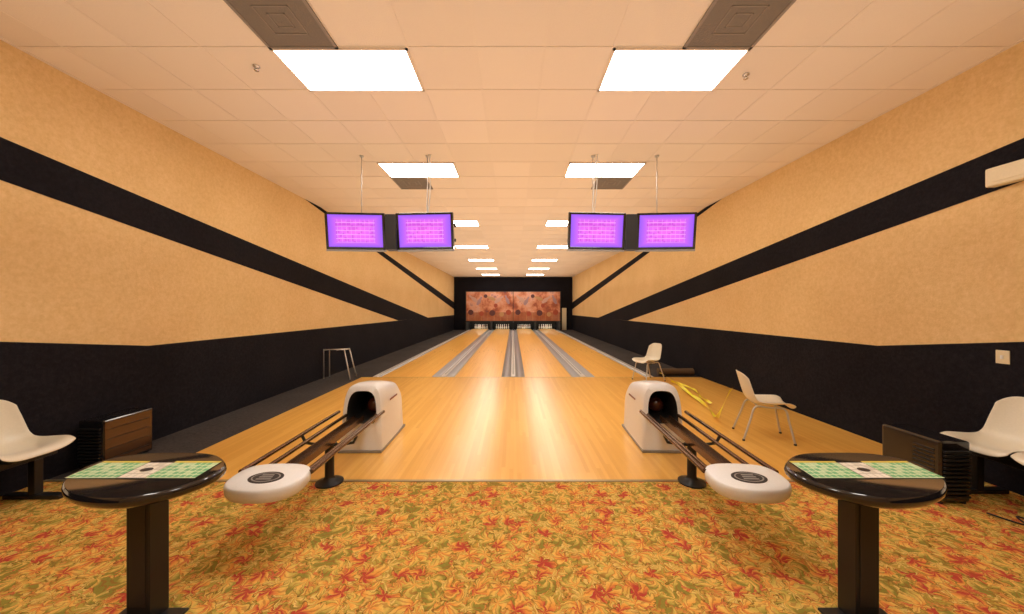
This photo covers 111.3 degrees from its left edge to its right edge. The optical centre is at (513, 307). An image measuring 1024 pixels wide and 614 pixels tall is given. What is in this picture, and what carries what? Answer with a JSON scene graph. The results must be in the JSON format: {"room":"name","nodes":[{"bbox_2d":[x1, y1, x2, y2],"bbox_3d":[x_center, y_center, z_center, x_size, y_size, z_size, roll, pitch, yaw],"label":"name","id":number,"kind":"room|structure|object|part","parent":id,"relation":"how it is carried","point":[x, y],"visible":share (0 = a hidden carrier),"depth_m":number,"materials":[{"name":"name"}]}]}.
{"room":"games hall","nodes":[
{"label":"games hall","id":0,"kind":"room"},
{"bbox_2d":[0,40,453,496],"bbox_3d":[-4.458,-0.245,12.500,0.124,4.330,31.000,0,0,0],"label":"wall","id":1,"kind":"structure","parent":0,"point":[142,265],"depth_m":4.25,"materials":[{"name":"beige paint"}]},
{"bbox_2d":[43,479,984,481],"bbox_3d":[0.000,1.617,3.277,8.800,0.006,0.035,0,0,0],"label":"trim","id":2,"kind":"structure","parent":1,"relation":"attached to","point":[46,480],"depth_m":3.27,"materials":[{"name":"metal"}]},
{"bbox_2d":[0,0,1023,275],"bbox_3d":[0.000,-2.360,12.500,8.800,0.100,31.000,0,0,0],"label":"ceiling","id":3,"kind":"structure","parent":0,"point":[206,22],"depth_m":3.62,"materials":[{"name":"tile"}]},
{"bbox_2d":[253,64,259,71],"bbox_3d":[-2.450,-2.288,3.340,0.060,0.042,0.060,0,0,0],"label":"sprinkler","id":4,"kind":"object","parent":3,"relation":"attached to","point":[256,67],"visible":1,"depth_m":3.33,"materials":[{"name":"silver metal"}]},
{"bbox_2d":[223,0,337,48],"bbox_3d":[-1.854,-2.300,2.795,0.610,0.019,0.610,0,0,0],"label":"ceiling vent","id":5,"kind":"object","parent":3,"relation":"in","point":[279,24],"depth_m":2.82,"materials":[{"name":"white metal"}]},
{"bbox_2d":[270,48,424,91],"bbox_3d":[-1.549,-2.300,3.405,1.219,0.017,0.610,0,0,0],"label":"ceiling light","id":6,"kind":"object","parent":3,"relation":"in","point":[340,69],"depth_m":3.37,"materials":[{"name":"white plastic"}]},
{"bbox_2d":[324,154,455,251],"bbox_3d":[-1.810,-1.573,5.207,1.880,1.475,0.269,0,0,0],"label":"monitors","id":7,"kind":"object","parent":3,"relation":"hanging from","point":[345,231],"visible":1,"depth_m":5.15,"materials":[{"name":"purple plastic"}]},
{"bbox_2d":[391,178,432,188],"bbox_3d":[-1.854,-2.300,6.453,0.610,0.019,0.610,0,0,0],"label":"ceiling vent","id":8,"kind":"object","parent":3,"relation":"in","point":[404,183],"depth_m":6.45,"materials":[{"name":"metal"}]},
{"bbox_2d":[377,162,459,177],"bbox_3d":[-1.549,-2.300,5.843,1.219,0.017,0.610,0,0,0],"label":"ceiling light","id":9,"kind":"object","parent":3,"relation":"in","point":[393,169],"depth_m":5.81,"materials":[{"name":"white plastic"}]},
{"bbox_2d":[454,220,479,225],"bbox_3d":[-1.549,-2.300,9.501,1.219,0.017,0.610,0,0,0],"label":"ceiling light","id":10,"kind":"object","parent":3,"relation":"in","point":[458,222],"depth_m":9.41,"materials":[{"name":"white plastic"}]},
{"bbox_2d":[455,245,488,247],"bbox_3d":[-1.549,-2.300,13.158,1.219,0.017,0.610,0,0,0],"label":"ceiling light","id":11,"kind":"object","parent":3,"relation":"in","point":[457,246],"depth_m":13.08,"materials":[{"name":"white plastic"}]},
{"bbox_2d":[468,259,493,260],"bbox_3d":[-1.549,-2.300,16.816,1.219,0.017,0.610,0,0,0],"label":"ceiling light","id":12,"kind":"object","parent":3,"relation":"in","point":[468,259],"depth_m":16.89,"materials":[{"name":"white plastic"}]},
{"bbox_2d":[0,0,1023,276],"bbox_3d":[0.000,-2.306,11.496,8.800,0.008,29.007,0,0,0],"label":"ceiling grid","id":13,"kind":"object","parent":3,"relation":"attached to","point":[128,46],"depth_m":4.31,"materials":[{"name":"white metal"}]},
{"bbox_2d":[532,259,557,260],"bbox_3d":[1.499,-2.300,16.816,1.219,0.017,0.610,0,0,0],"label":"ceiling light","id":14,"kind":"object","parent":3,"relation":"in","point":[532,259],"depth_m":16.58,"materials":[{"name":"white plastic"}]},
{"bbox_2d":[537,245,566,247],"bbox_3d":[1.499,-2.300,13.158,1.219,0.017,0.610,0,0,0],"label":"ceiling light","id":15,"kind":"object","parent":3,"relation":"in","point":[538,246],"depth_m":13.08,"materials":[{"name":"white plastic"}]},
{"bbox_2d":[545,220,567,225],"bbox_3d":[1.499,-2.300,9.501,1.219,0.017,0.610,0,0,0],"label":"ceiling light","id":16,"kind":"object","parent":3,"relation":"in","point":[549,222],"depth_m":9.49,"materials":[{"name":"white plastic"}]},
{"bbox_2d":[564,162,645,177],"bbox_3d":[1.499,-2.300,5.843,1.219,0.017,0.610,0,0,0],"label":"ceiling light","id":17,"kind":"object","parent":3,"relation":"in","point":[574,169],"depth_m":5.81,"materials":[{"name":"white plastic"}]},
{"bbox_2d":[591,178,631,188],"bbox_3d":[1.804,-2.300,6.453,0.610,0.019,0.610,0,0,0],"label":"ceiling vent","id":18,"kind":"object","parent":3,"relation":"in","point":[602,183],"depth_m":6.45,"materials":[{"name":"white metal"}]},
{"bbox_2d":[567,154,696,251],"bbox_3d":[1.740,-1.573,5.207,1.880,1.475,0.269,0,0,0],"label":"monitors","id":19,"kind":"object","parent":3,"relation":"hanging from","point":[587,231],"visible":1,"depth_m":5.15,"materials":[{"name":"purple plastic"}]},
{"bbox_2d":[597,48,750,91],"bbox_3d":[1.499,-2.300,3.405,1.219,0.017,0.610,0,0,0],"label":"ceiling light","id":20,"kind":"object","parent":3,"relation":"in","point":[627,69],"depth_m":3.37,"materials":[{"name":"white plastic"}]},
{"bbox_2d":[682,0,795,48],"bbox_3d":[1.804,-2.300,2.795,0.610,0.019,0.610,0,0,0],"label":"ceiling vent","id":21,"kind":"object","parent":3,"relation":"in","point":[726,24],"depth_m":2.82,"materials":[{"name":"white metal"}]},
{"bbox_2d":[742,72,749,79],"bbox_3d":[2.300,-2.288,3.460,0.060,0.042,0.060,0,0,0],"label":"sprinkler","id":22,"kind":"object","parent":3,"relation":"attached to","point":[744,75],"visible":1,"depth_m":3.45,"materials":[{"name":"silver metal"}]},
{"bbox_2d":[454,277,571,329],"bbox_3d":[0.000,-0.195,27.000,8.800,4.230,2.000,0,0,0],"label":"wall","id":23,"kind":"structure","parent":0,"point":[461,284],"depth_m":26.00,"materials":[{"name":"black paint"}]},
{"bbox_2d":[465,291,560,321],"bbox_3d":[0.000,-0.120,25.969,7.110,2.280,0.058,0,0,0],"label":"mural","id":24,"kind":"object","parent":23,"relation":"attached to","point":[480,306],"visible":1,"depth_m":25.96},
{"bbox_3d":[-1.748,-0.125,25.977,3.465,2.170,0.035,0,0,0],"label":"panel","id":25,"kind":"part","parent":24,"relation":"part of","materials":[{"name":"multicoloured paint"}]},
{"bbox_2d":[468,294,557,316],"bbox_3d":[0.000,-0.190,25.954,6.700,1.660,0.002,0,0,0],"label":"artwork","id":26,"kind":"object","parent":24,"relation":"attached to","point":[479,305],"depth_m":25.96},
{"bbox_3d":[1.748,-0.125,25.977,3.465,2.170,0.035,0,0,0],"label":"panel","id":27,"kind":"part","parent":24,"relation":"part of","materials":[{"name":"paint"}]},
{"bbox_2d":[562,308,565,329],"bbox_3d":[3.785,0.810,25.965,0.330,1.620,0.050,0,0,0],"label":"door","id":28,"kind":"structure","parent":23,"relation":"in","point":[563,309],"depth_m":25.94,"materials":[{"name":"beige wood"}]},
{"bbox_2d":[572,41,1023,495],"bbox_3d":[4.458,-0.245,12.500,0.124,4.330,31.000,0,0,0],"label":"wall","id":29,"kind":"structure","parent":0,"point":[873,278],"depth_m":4.29,"materials":[{"name":"beige paint"}]},
{"bbox_2d":[996,350,1009,363],"bbox_3d":[4.387,0.440,3.140,0.018,0.120,0.090,0,0,0],"label":"light switch","id":30,"kind":"object","parent":29,"relation":"attached to","point":[1002,356],"visible":1,"depth_m":3.13,"materials":[{"name":"white plastic"}]},
{"bbox_2d":[985,159,1023,187],"bbox_3d":[4.348,-1.180,3.000,0.096,0.170,0.400,0,0,0],"label":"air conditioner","id":31,"kind":"object","parent":29,"relation":"attached to","point":[1012,172],"visible":1,"depth_m":3.06,"materials":[{"name":"white plastic"}]},
{"bbox_3d":[4.304,-1.180,3.000,0.008,0.100,0.320,0,0,0],"label":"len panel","id":32,"kind":"part","parent":31,"relation":"part of","materials":[{"name":"white plastic"}]},
{"bbox_3d":[0.000,1.850,12.500,8.800,0.140,31.000,0,0,0],"label":"subfloor","id":33,"kind":"structure","parent":0,"visible":0},
{"bbox_2d":[51,377,360,478],"bbox_3d":[-3.975,1.700,5.740,0.850,0.160,4.920,0,0,0],"label":"walkway","id":34,"kind":"object","parent":33,"relation":"on","point":[196,438],"visible":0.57,"depth_m":5.09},
{"bbox_2d":[78,408,151,468],"bbox_3d":[-4.187,1.370,3.700,0.268,0.500,0.500,0,0,0],"label":"cabinet","id":35,"kind":"object","parent":34,"relation":"on","point":[128,431],"visible":0.88,"depth_m":3.58,"materials":[{"name":"brown wood"}]},
{"bbox_3d":[-4.059,1.355,3.705,0.011,0.430,0.450,0,0,0],"label":"panel","id":36,"kind":"part","parent":35,"relation":"part of","materials":[{"name":"brown wood"}]},
{"bbox_2d":[323,348,356,379],"bbox_3d":[-4.005,1.278,8.100,0.677,0.682,0.427,0,0,0],"label":"metal stand","id":37,"kind":"object","parent":34,"relation":"on","point":[344,349],"visible":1,"depth_m":7.99,"materials":[{"name":"metal"}]},
{"bbox_2d":[327,330,466,376],"bbox_3d":[-3.850,1.700,17.100,1.100,0.160,17.800,0,0,0],"label":"carpet","id":38,"kind":"object","parent":33,"relation":"on","point":[371,368],"visible":0.64,"depth_m":11.23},
{"bbox_2d":[0,482,1023,613],"bbox_3d":[0.000,1.700,0.140,8.800,0.160,6.280,0,0,0],"label":"carpet area","id":39,"kind":"object","parent":33,"relation":"on","point":[347,547],"visible":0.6,"depth_m":2.36,"materials":[{"name":"multicoloured carpet"}]},
{"bbox_2d":[0,400,75,499],"bbox_3d":[-4.097,1.190,2.355,0.551,0.859,1.510,0,0,0],"label":"seating","id":40,"kind":"object","parent":39,"relation":"on","point":[18,445],"visible":1,"depth_m":2.96,"materials":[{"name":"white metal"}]},
{"bbox_3d":[-4.080,1.403,2.355,0.480,0.435,1.510,0,0,0],"label":"beam frame","id":41,"kind":"part","parent":40,"relation":"part of","materials":[{"name":"black metal"}]},
{"bbox_2d":[61,453,226,613],"bbox_3d":[-1.938,1.239,1.832,0.787,0.762,0.516,0,0,0],"label":"table","id":42,"kind":"object","parent":39,"relation":"on","point":[143,485],"visible":1,"depth_m":1.78,"materials":[{"name":"black metal"}]},
{"bbox_3d":[-1.908,1.263,1.830,0.240,0.690,0.200,0,0,0],"label":"post","id":43,"kind":"part","parent":42,"relation":"part of","materials":[{"name":"black metal"}]},
{"bbox_3d":[-1.908,1.613,1.745,0.340,0.014,0.270,0,0,0],"label":"plate","id":44,"kind":"part","parent":42,"relation":"part of","materials":[{"name":"black metal"}]},
{"bbox_2d":[784,453,947,613],"bbox_3d":[1.851,1.239,1.832,0.787,0.762,0.516,0,0,0],"label":"table","id":45,"kind":"object","parent":39,"relation":"on","point":[862,484],"visible":1,"depth_m":1.78,"materials":[{"name":"black metal"}]},
{"bbox_3d":[1.802,1.613,1.745,0.340,0.014,0.270,0,0,0],"label":"plate","id":46,"kind":"part","parent":45,"relation":"part of","materials":[{"name":"black metal"}]},
{"bbox_3d":[1.802,1.263,1.830,0.240,0.690,0.200,0,0,0],"label":"post","id":47,"kind":"part","parent":45,"relation":"part of","materials":[{"name":"black metal"}]},
{"bbox_2d":[882,424,970,503],"bbox_3d":[3.640,1.360,3.100,0.262,0.520,0.480,0,0,0],"label":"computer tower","id":48,"kind":"object","parent":39,"relation":"on","point":[947,456],"visible":0.73,"depth_m":2.92,"materials":[{"name":"black metal"}]},
{"bbox_2d":[941,397,1023,493],"bbox_3d":[4.097,1.190,2.455,0.551,0.859,1.490,0,0,0],"label":"seating","id":49,"kind":"object","parent":39,"relation":"on","point":[1001,438],"visible":0.81,"depth_m":3.04,"materials":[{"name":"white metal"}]},
{"bbox_3d":[4.080,1.403,2.455,0.480,0.435,1.490,0,0,0],"label":"beam frame","id":50,"kind":"part","parent":49,"relation":"part of","materials":[{"name":"black metal"}]},
{"bbox_2d":[986,512,1023,524],"bbox_3d":[3.862,1.610,2.612,0.158,0.010,0.372,0,0,-26],"label":"power cable","id":51,"kind":"object","parent":39,"relation":"on","point":[1017,517],"visible":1,"depth_m":2.67,"materials":[{"name":"black rubber"}]},
{"bbox_2d":[373,322,652,376],"bbox_3d":[0.000,1.070,17.884,6.920,1.300,19.631,0,0,0],"label":"lane","id":52,"kind":"object","parent":33,"relation":"on","point":[534,351],"visible":0.89,"depth_m":11.34,"materials":[{"name":"brown wood"}]},
{"bbox_2d":[474,324,551,329],"bbox_3d":[0.000,1.429,26.646,5.985,0.381,0.912,0,0,0],"label":"pin","id":53,"kind":"object","parent":52,"relation":"on","point":[524,327],"visible":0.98,"depth_m":26.75,"materials":[{"name":"white plastic"}]},
{"bbox_2d":[197,377,881,478],"bbox_3d":[0.425,1.700,5.740,7.950,0.160,4.920,0,0,0],"label":"wood","id":54,"kind":"object","parent":33,"relation":"on","point":[455,427],"visible":0.57,"depth_m":4.52,"materials":[{"name":"brown wood"}]},
{"bbox_2d":[223,380,404,503],"bbox_3d":[-1.709,1.248,3.520,0.536,0.745,2.560,0,0,-1],"label":"bowling ball return","id":55,"kind":"object","parent":54,"relation":"on","point":[372,417],"visible":1,"depth_m":3.23,"materials":[{"name":"white plastic"}]},
{"bbox_2d":[338,380,404,452],"bbox_3d":[-1.721,1.248,4.350,0.502,0.745,0.907,0,0,0],"label":"hood","id":56,"kind":"object","parent":55,"relation":"attached to","point":[366,399],"depth_m":4.06,"materials":[{"name":"white plastic"}]},
{"bbox_2d":[632,343,665,380],"bbox_3d":[3.034,1.210,7.856,0.558,0.819,0.472,0,0,-22],"label":"shell chair","id":57,"kind":"object","parent":54,"relation":"on","point":[653,354],"visible":1,"depth_m":7.94,"materials":[{"name":"plastic"}]},
{"bbox_3d":[2.960,1.403,8.038,0.558,0.434,0.079,0,0,-22],"label":"leg frame","id":58,"kind":"part","parent":57,"relation":"part of","materials":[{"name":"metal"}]},
{"bbox_3d":[3.107,1.403,7.673,0.558,0.434,0.079,0,0,-22],"label":"leg frame","id":59,"kind":"part","parent":57,"relation":"part of","materials":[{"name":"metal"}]},
{"bbox_2d":[661,373,732,417],"bbox_3d":[3.261,1.318,6.327,0.350,0.547,3.657,0,0,10],"label":"caution tape","id":60,"kind":"object","parent":54,"relation":"on","point":[673,381],"visible":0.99,"depth_m":6.06,"materials":[{"name":"yellow plastic"}]},
{"bbox_2d":[622,380,791,503],"bbox_3d":[1.672,1.248,3.521,0.536,0.745,2.560,0,0,3],"label":"bowling ball return","id":61,"kind":"object","parent":54,"relation":"on","point":[653,417],"visible":1,"depth_m":3.22,"materials":[{"name":"white plastic"}]},
{"bbox_2d":[622,380,683,452],"bbox_3d":[1.712,1.248,4.350,0.490,0.745,0.900,0,0,3],"label":"hood","id":62,"kind":"object","parent":61,"relation":"attached to","point":[656,399],"depth_m":4.06,"materials":[{"name":"white plastic"}]},
{"bbox_2d":[732,370,796,445],"bbox_3d":[3.136,1.210,4.405,0.558,0.819,0.472,0,0,18],"label":"shell chair","id":63,"kind":"object","parent":54,"relation":"on","point":[774,400],"visible":1,"depth_m":4.34,"materials":[{"name":"plastic"}]},
{"bbox_3d":[3.196,1.403,4.591,0.558,0.434,0.079,0,0,18],"label":"leg frame","id":64,"kind":"part","parent":63,"relation":"part of","materials":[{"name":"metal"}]},
{"bbox_3d":[3.075,1.403,4.218,0.558,0.434,0.079,0,0,18],"label":"leg frame","id":65,"kind":"part","parent":63,"relation":"part of","materials":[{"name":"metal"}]},
{"bbox_2d":[559,330,698,376],"bbox_3d":[3.850,1.700,17.100,1.100,0.160,17.800,0,0,0],"label":"carpet","id":66,"kind":"object","parent":33,"relation":"on","point":[624,355],"visible":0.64,"depth_m":12.46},
{"bbox_2d":[656,368,694,374],"bbox_3d":[3.901,1.533,8.420,0.841,0.170,0.170,0,0,0],"label":"rolled mat","id":67,"kind":"object","parent":66,"relation":"on","point":[666,371],"visible":1,"depth_m":8.35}
]}

